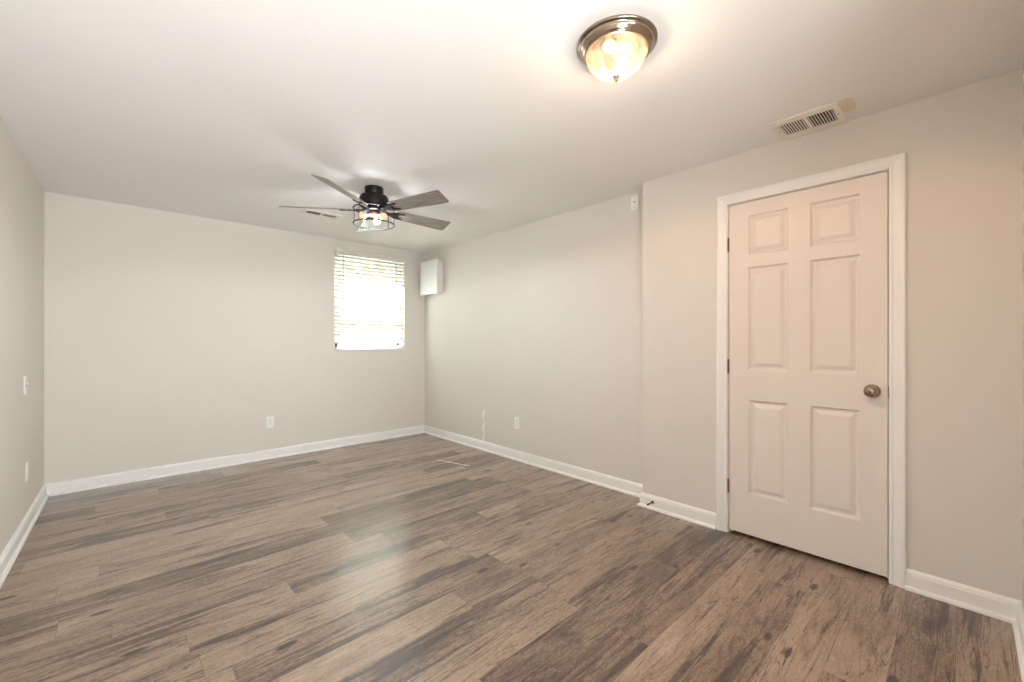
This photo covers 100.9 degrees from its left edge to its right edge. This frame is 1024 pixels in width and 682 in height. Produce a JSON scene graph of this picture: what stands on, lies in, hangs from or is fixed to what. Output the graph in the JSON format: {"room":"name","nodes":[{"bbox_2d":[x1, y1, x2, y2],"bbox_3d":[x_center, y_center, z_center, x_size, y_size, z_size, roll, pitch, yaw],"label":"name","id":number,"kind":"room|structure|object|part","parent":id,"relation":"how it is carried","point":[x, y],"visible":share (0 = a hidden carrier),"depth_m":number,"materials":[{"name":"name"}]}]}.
{"room":"empty bedroom","nodes":[
{"label":"empty bedroom","id":0,"kind":"room"},
{"bbox_2d":[0,117,43,554],"bbox_3d":[-1.054,0.022,0.315,0.140,2.355,7.803,0,0,-42],"label":"wall","id":1,"kind":"structure","parent":0,"point":[21,193],"depth_m":2.52,"materials":[{"name":"paint"}]},
{"bbox_2d":[0,484,48,587],"bbox_3d":[-1.876,1.151,1.357,0.029,0.097,5.154,0,0,-42],"label":"baseboard","id":2,"kind":"structure","parent":1,"relation":"attached to","point":[11,551],"depth_m":2.50,"materials":[{"name":"white paint"}]},
{"bbox_2d":[24,376,28,394],"bbox_3d":[-3.065,0.278,2.672,0.018,0.115,0.070,0,0,-42],"label":"light switch","id":3,"kind":"object","parent":1,"relation":"attached to","point":[25,377],"visible":1,"depth_m":2.66,"materials":[{"name":"white plastic"}]},
{"bbox_3d":[-3.070,0.278,2.668,0.006,0.115,0.070,0,0,-42],"label":"plate","id":4,"kind":"part","parent":3,"relation":"part of","materials":[{"name":"white plastic"}]},
{"bbox_2d":[25,462,28,481],"bbox_3d":[-3.108,0.838,2.714,0.009,0.115,0.070,0,0,-42],"label":"wall outlet","id":5,"kind":"object","parent":1,"relation":"attached to","point":[27,463],"visible":1,"depth_m":2.70,"materials":[{"name":"white plastic"}]},
{"bbox_2d":[44,191,424,483],"bbox_3d":[-2.434,0.022,4.471,3.645,2.355,0.160,0,0,-43],"label":"wall","id":6,"kind":"structure","parent":0,"point":[170,337],"depth_m":3.90,"materials":[{"name":"paint"}]},
{"bbox_2d":[45,425,423,496],"bbox_3d":[-2.369,1.151,4.402,3.365,0.097,0.028,0,0,-43],"label":"baseboard","id":7,"kind":"structure","parent":6,"relation":"attached to","point":[94,482],"depth_m":3.98,"materials":[{"name":"white paint"}]},
{"bbox_2d":[266,416,273,427],"bbox_3d":[-2.471,0.828,4.321,0.070,0.115,0.009,0,0,-43],"label":"wall outlet","id":8,"kind":"object","parent":6,"relation":"attached to","point":[269,420],"visible":1,"depth_m":4.32,"materials":[{"name":"white plastic"}]},
{"bbox_2d":[334,254,404,350],"bbox_3d":[-1.729,-0.468,5.117,0.875,1.154,0.167,0,0,-43],"label":"window","id":9,"kind":"structure","parent":6,"relation":"in","point":[335,344],"depth_m":5.15,"materials":[{"name":"white plastic"}]},
{"bbox_3d":[-1.774,-0.700,5.165,0.805,0.620,0.030,0,0,-43],"label":"sash","id":10,"kind":"part","parent":9,"relation":"part of","materials":[{"name":"white plastic"}]},
{"bbox_3d":[-1.751,-0.185,5.140,0.805,0.490,0.030,0,0,-43],"label":"sash","id":11,"kind":"part","parent":9,"relation":"part of","materials":[{"name":"white plastic"}]},
{"bbox_3d":[-1.705,0.102,5.091,0.875,0.014,0.097,0,0,-43],"label":"sill","id":12,"kind":"part","parent":9,"relation":"part of","materials":[{"name":"white paint"}]},
{"bbox_2d":[334,248,405,347],"bbox_3d":[-1.692,-0.486,5.077,0.894,1.128,0.070,0,0,-43],"label":"window blind","id":13,"kind":"object","parent":9,"relation":"attached to","point":[339,251],"visible":0.98,"depth_m":5.05,"materials":[{"name":"white plastic"}]},
{"bbox_3d":[-1.925,-0.460,4.872,0.002,1.060,0.045,0,0,-43],"label":"ladder cord","id":14,"kind":"part","parent":13,"relation":"part of","materials":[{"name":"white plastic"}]},
{"bbox_3d":[-1.698,0.070,5.084,0.862,0.016,0.050,0,0,-43],"label":"rail","id":15,"kind":"part","parent":13,"relation":"part of","materials":[{"name":"white plastic"}]},
{"bbox_2d":[0,433,1021,681],"bbox_3d":[0.244,1.260,1.609,3.955,0.120,7.999,0,0,-43],"label":"floor","id":16,"kind":"structure","parent":0,"point":[387,560],"depth_m":2.00,"materials":[{"name":"laminate"}]},
{"bbox_2d":[0,0,1023,252],"bbox_3d":[0.244,-1.215,1.609,3.955,0.120,7.999,0,0,-43],"label":"ceiling","id":17,"kind":"structure","parent":0,"point":[226,110],"depth_m":1.96,"materials":[{"name":"paint"}]},
{"bbox_2d":[300,208,341,219],"bbox_3d":[-1.734,-1.150,3.847,0.315,0.010,0.160,0,0,-43],"label":"ceiling vent","id":18,"kind":"object","parent":17,"relation":"in","point":[305,211],"visible":1,"depth_m":3.84,"materials":[{"name":"white metal"}]},
{"bbox_2d":[278,174,449,231],"bbox_3d":[-1.008,-1.002,3.224,1.226,0.305,1.284,0,0,-43],"label":"ceiling fan","id":19,"kind":"object","parent":17,"relation":"hanging from","point":[372,201],"visible":1,"depth_m":3.11,"materials":[{"name":"grey wood"}]},
{"bbox_3d":[-1.452,-0.987,3.137,0.482,0.049,0.130,0,0,-8],"label":"blade","id":20,"kind":"part","parent":19,"relation":"part of","materials":[{"name":"grey wood"}]},
{"bbox_3d":[-1.115,-0.987,2.783,0.130,0.049,0.482,0,0,10],"label":"blade","id":21,"kind":"part","parent":19,"relation":"part of","materials":[{"name":"grey wood"}]},
{"bbox_2d":[358,211,370,218],"bbox_3d":[-1.099,-0.934,3.154,0.093,0.074,0.057,0,0,-43],"label":"bulb","id":22,"kind":"object","parent":19,"relation":"attached to","point":[361,215],"depth_m":3.13,"materials":[{"name":"glass"}]},
{"bbox_3d":[-1.220,-0.987,3.567,0.130,0.049,0.482,0,0,-26],"label":"blade","id":23,"kind":"part","parent":19,"relation":"part of","materials":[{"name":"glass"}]},
{"bbox_2d":[373,217,380,224],"bbox_3d":[-1.044,-0.934,3.264,0.078,0.074,0.085,0,0,-43],"label":"bulb","id":24,"kind":"object","parent":19,"relation":"attached to","point":[377,222],"depth_m":3.26,"materials":[{"name":"white glass"}]},
{"bbox_2d":[376,212,386,219],"bbox_3d":[-0.973,-0.934,3.165,0.065,0.074,0.091,0,0,-43],"label":"bulb","id":25,"kind":"object","parent":19,"relation":"attached to","point":[383,215],"depth_m":3.14,"materials":[{"name":"glass"}]},
{"bbox_3d":[-0.674,-0.987,2.994,0.482,0.049,0.130,0,0,28],"label":"blade","id":26,"kind":"part","parent":19,"relation":"part of","materials":[{"name":"grey wood"}]},
{"bbox_3d":[-0.739,-0.987,3.479,0.482,0.049,0.130,0,0,-44],"label":"blade","id":27,"kind":"part","parent":19,"relation":"part of","materials":[{"name":"grey wood"}]},
{"bbox_2d":[577,14,657,81],"bbox_3d":[0.405,-1.081,1.644,0.305,0.149,0.305,0,0,-43],"label":"flush ceiling light","id":28,"kind":"object","parent":17,"relation":"attached to","point":[619,43],"visible":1,"depth_m":1.60,"materials":[{"name":"beige glass"}]},
{"bbox_3d":[0.373,-1.111,1.601,0.064,0.044,0.049,0,0,-43],"label":"bulb","id":29,"kind":"part","parent":28,"relation":"part of","materials":[{"name":"white glass"}]},
{"bbox_3d":[0.437,-1.111,1.686,0.064,0.044,0.049,0,0,-43],"label":"bulb","id":30,"kind":"part","parent":28,"relation":"part of","materials":[{"name":"white glass"}]},
{"bbox_2d":[769,101,847,140],"bbox_3d":[1.562,-1.150,2.232,0.270,0.010,0.292,0,0,-43],"label":"ceiling vent","id":31,"kind":"object","parent":17,"relation":"in","point":[829,115],"visible":1,"depth_m":2.22,"materials":[{"name":"white metal"}]},
{"bbox_2d":[839,98,855,111],"bbox_3d":[1.646,-1.154,2.071,0.158,0.001,0.054,0,0,-43],"label":"ceiling patch","id":32,"kind":"object","parent":17,"relation":"attached to","point":[848,104],"visible":1,"depth_m":2.06,"materials":[{"name":"white paint"}]},
{"bbox_2d":[425,191,642,483],"bbox_3d":[0.008,0.022,4.423,0.140,2.355,3.242,0,0,-43],"label":"wall","id":33,"kind":"structure","parent":0,"point":[539,323],"depth_m":3.95,"materials":[{"name":"paint"}]},
{"bbox_2d":[420,259,442,295],"bbox_3d":[-1.011,-0.795,5.335,0.105,0.424,0.384,0,0,-43],"label":"wall box","id":34,"kind":"object","parent":33,"relation":"attached to","point":[431,271],"visible":1,"depth_m":5.25,"materials":[{"name":"white plastic"}]},
{"bbox_2d":[482,410,484,440],"bbox_3d":[-0.316,0.920,4.667,0.001,0.361,0.062,0,0,-43],"label":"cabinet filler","id":35,"kind":"object","parent":33,"relation":"attached to","point":[483,414],"visible":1,"depth_m":4.67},
{"bbox_2d":[514,417,518,428],"bbox_3d":[0.047,0.829,4.272,0.009,0.115,0.070,0,0,-43],"label":"wall outlet","id":36,"kind":"object","parent":33,"relation":"attached to","point":[516,420],"visible":1,"depth_m":4.27,"materials":[{"name":"white plastic"}]},
{"bbox_2d":[424,425,642,497],"bbox_3d":[-0.064,1.151,4.377,0.028,0.097,3.212,0,0,-43],"label":"baseboard","id":37,"kind":"structure","parent":33,"relation":"attached to","point":[611,482],"depth_m":3.95,"materials":[{"name":"white paint"}]},
{"bbox_2d":[631,194,638,209],"bbox_3d":[0.956,-1.081,3.296,0.013,0.110,0.068,0,0,-43],"label":"cable plate","id":38,"kind":"object","parent":33,"relation":"attached to","point":[634,199],"visible":1,"depth_m":3.29,"materials":[{"name":"white plastic"}]},
{"bbox_2d":[643,69,1021,600],"bbox_3d":[1.712,0.022,2.489,0.289,2.355,1.911,0,0,-43],"label":"wall","id":39,"kind":"structure","parent":0,"point":[962,146],"depth_m":1.99,"materials":[{"name":"paint"}]},
{"bbox_2d":[637,492,715,529],"bbox_3d":[1.112,1.151,2.898,0.028,0.097,0.552,0,0,-43],"label":"baseboard","id":40,"kind":"structure","parent":39,"relation":"attached to","point":[705,518],"depth_m":2.87,"materials":[{"name":"white paint"}]},
{"bbox_2d":[716,152,905,588],"bbox_3d":[1.640,0.142,2.405,0.210,2.116,0.886,0,0,-43],"label":"door","id":41,"kind":"structure","parent":39,"relation":"in","point":[811,269],"depth_m":2.33,"materials":[{"name":"white paint"}]},
{"bbox_3d":[1.806,0.254,2.128,0.069,0.068,0.068,0,0,-43],"label":"knob","id":42,"kind":"part","parent":41,"relation":"part of","materials":[{"name":"silver metal"}]},
{"bbox_2d":[905,568,1019,623],"bbox_3d":[2.029,1.151,1.917,0.028,0.097,0.362,0,0,-43],"label":"baseboard","id":43,"kind":"structure","parent":39,"relation":"attached to","point":[987,603],"depth_m":1.91,"materials":[{"name":"white paint"}]},
{"bbox_2d":[1022,61,1023,607],"bbox_3d":[1.642,0.022,1.212,1.555,2.355,0.140,0,0,-43],"label":"wall","id":44,"kind":"structure","parent":0,"point":[1023,61],"depth_m":1.75,"materials":[{"name":"paint"}]},
{"bbox_2d":[1012,601,1023,681],"bbox_3d":[1.584,1.151,1.274,1.555,0.097,0.028,0,0,-43],"label":"baseboard","id":45,"kind":"structure","parent":44,"relation":"attached to","point":[1018,624],"depth_m":1.67,"materials":[{"name":"white paint"}]},
{"label":"outside","id":46,"kind":"structure","parent":0,"visible":0},
{"bbox_3d":[-3.290,1.525,5.723,15.000,0.150,2.840,0,0,-43],"label":"ground","id":47,"kind":"structure","parent":46,"visible":0},
{"bbox_2d":[337,258,394,336],"bbox_3d":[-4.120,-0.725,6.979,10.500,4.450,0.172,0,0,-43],"label":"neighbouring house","id":48,"kind":"structure","parent":47,"relation":"on","point":[337,258],"depth_m":8.11,"materials":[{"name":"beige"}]}
]}

